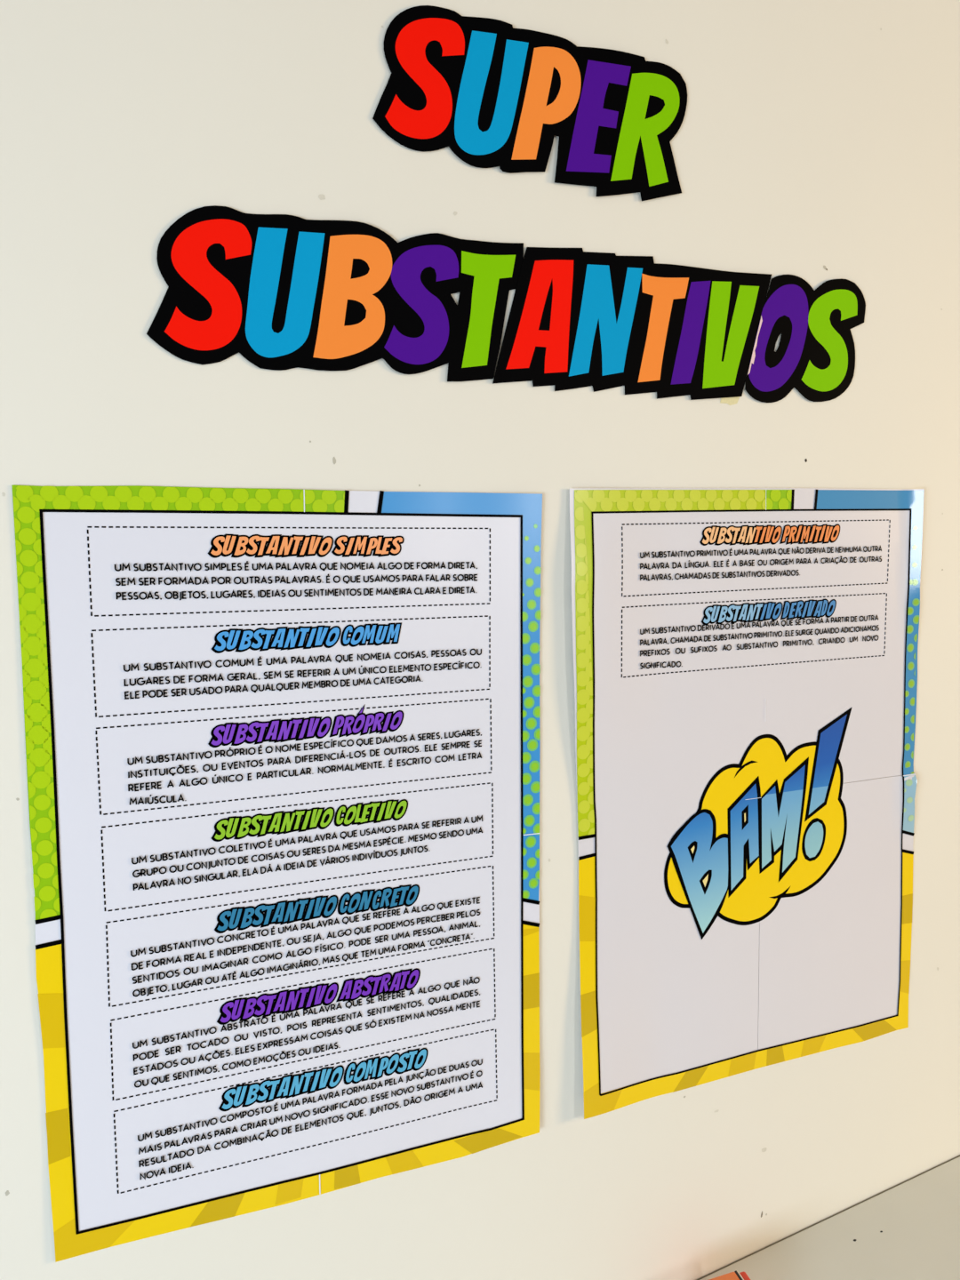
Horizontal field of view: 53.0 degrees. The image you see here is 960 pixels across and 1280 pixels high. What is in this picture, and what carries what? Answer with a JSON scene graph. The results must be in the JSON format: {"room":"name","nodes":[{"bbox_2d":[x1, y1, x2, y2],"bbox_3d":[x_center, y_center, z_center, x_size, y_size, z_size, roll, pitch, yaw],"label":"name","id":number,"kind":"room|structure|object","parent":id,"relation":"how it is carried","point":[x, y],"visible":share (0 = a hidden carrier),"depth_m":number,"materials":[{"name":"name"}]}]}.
{"room":"classroom","nodes":[
{"label":"classroom","id":0,"kind":"room"},
{"bbox_2d":[244,632,360,644],"bbox_3d":[-0.142,-0.002,0.776,0.094,0.019,0.001,-10,9,-21],"label":"heading text","id":1,"kind":"structure","parent":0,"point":[333,635],"depth_m":0.79},
{"bbox_2d":[240,540,374,551],"bbox_3d":[-0.137,-0.077,0.771,0.109,0.017,0.001,-10,9,-21],"label":"heading text","id":2,"kind":"structure","parent":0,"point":[325,545],"depth_m":0.78},
{"bbox_2d":[239,716,399,738],"bbox_3d":[-0.130,0.071,0.789,0.132,0.022,0.001,-10,9,-21],"label":"heading text","id":3,"kind":"structure","parent":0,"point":[359,722],"depth_m":0.80},
{"bbox_2d":[242,806,403,831],"bbox_3d":[-0.128,0.147,0.797,0.135,0.024,0.001,-10,9,-21],"label":"heading text","id":4,"kind":"structure","parent":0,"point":[401,808],"depth_m":0.80},
{"bbox_2d":[245,891,415,922],"bbox_3d":[-0.123,0.223,0.807,0.144,0.027,0.001,-10,9,-21],"label":"heading text","id":5,"kind":"structure","parent":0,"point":[412,896],"depth_m":0.81},
{"bbox_2d":[248,975,415,1013],"bbox_3d":[-0.123,0.299,0.814,0.144,0.026,0.001,-10,9,-21],"label":"heading text","id":6,"kind":"structure","parent":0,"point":[412,980],"depth_m":0.82},
{"bbox_2d":[250,1055,423,1098],"bbox_3d":[-0.120,0.372,0.822,0.150,0.027,0.001,-10,9,-21],"label":"heading text","id":7,"kind":"structure","parent":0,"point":[420,1059],"depth_m":0.83},
{"bbox_2d":[0,0,959,1279],"bbox_3d":[0.113,-0.095,0.940,5.400,2.800,0.120,-10,9,-21],"label":"wall","id":8,"kind":"structure","parent":0,"point":[817,142],"depth_m":0.86,"materials":[{"name":"paint"}]},
{"bbox_2d":[11,484,542,1262],"bbox_3d":[-0.138,0.174,0.795,0.483,0.635,0.005,-10,9,-21],"label":"poster","id":9,"kind":"object","parent":8,"relation":"attached to","point":[283,746],"visible":1,"depth_m":0.78,"materials":[{"name":"paper"}]},
{"bbox_2d":[146,205,523,381],"bbox_3d":[-0.103,-0.272,0.766,0.316,0.140,0.002,-10,9,-21],"label":"cutout","id":10,"kind":"object","parent":8,"relation":"attached to","point":[278,292],"visible":1,"depth_m":0.76},
{"bbox_2d":[372,5,687,200],"bbox_3d":[0.051,-0.449,0.812,0.299,0.148,0.002,-10,9,-21],"label":"cutout","id":11,"kind":"object","parent":8,"relation":"attached to","point":[493,92],"visible":1,"depth_m":0.81},
{"bbox_2d":[492,247,771,399],"bbox_3d":[0.144,-0.283,0.867,0.301,0.138,0.002,-10,9,-21],"label":"cutout","id":12,"kind":"object","parent":8,"relation":"attached to","point":[578,318],"visible":1,"depth_m":0.86},
{"bbox_2d":[720,396,739,405],"bbox_3d":[0.237,-0.227,0.913,0.023,0.008,0.001,-10,9,-21],"label":"scrap","id":13,"kind":"object","parent":8,"relation":"attached to","point":[730,401],"visible":1,"depth_m":0.91,"materials":[{"name":"beige paper"}]},
{"bbox_2d":[569,488,924,1119],"bbox_3d":[0.280,0.150,0.962,0.465,0.634,0.009,-10,9,-22],"label":"poster","id":14,"kind":"object","parent":8,"relation":"attached to","point":[743,657],"visible":1,"depth_m":0.96,"materials":[{"name":"paper"}]},
{"bbox_2d":[747,316,762,374],"bbox_3d":[0.261,-0.280,0.914,0.022,0.054,0.001,-10,9,-21],"label":"torn paper edge","id":15,"kind":"object","parent":8,"relation":"attached to","point":[761,320],"visible":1,"depth_m":0.92,"materials":[{"name":"white paper"}]},
{"bbox_2d":[744,274,865,402],"bbox_3d":[0.318,-0.293,0.938,0.154,0.122,0.001,-10,9,-21],"label":"cutout","id":16,"kind":"object","parent":8,"relation":"attached to","point":[814,356],"visible":1,"depth_m":0.94},
{"bbox_2d":[721,603,832,617],"bbox_3d":[0.296,-0.029,0.954,0.136,0.022,0.001,-10,9,-21],"label":"heading text","id":17,"kind":"structure","parent":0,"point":[777,611],"depth_m":0.96},
{"bbox_2d":[720,528,837,539],"bbox_3d":[0.296,-0.104,0.946,0.142,0.022,0.001,-10,9,-21],"label":"heading text","id":18,"kind":"structure","parent":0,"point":[777,533],"depth_m":0.94},
{"bbox_3d":[0.901,1.481,-0.383,5.400,0.100,3.200,-10,9,-21],"label":"floor","id":19,"kind":"structure","parent":0,"visible":0},
{"bbox_2d":[697,1155,959,1279],"bbox_3d":[0.527,0.973,0.833,1.250,0.637,0.618,-10,9,-21],"label":"desk","id":20,"kind":"object","parent":19,"relation":"on","point":[910,1229],"visible":0.89,"depth_m":1.02,"materials":[{"name":"laminate"}]},
{"bbox_2d":[708,1270,750,1279],"bbox_3d":[0.234,0.650,0.928,0.075,0.038,0.045,-8,8,-13],"label":"snack box","id":21,"kind":"object","parent":20,"relation":"on","point":[732,1276],"visible":1,"depth_m":0.95,"materials":[{"name":"orange cardboard"}]}
]}

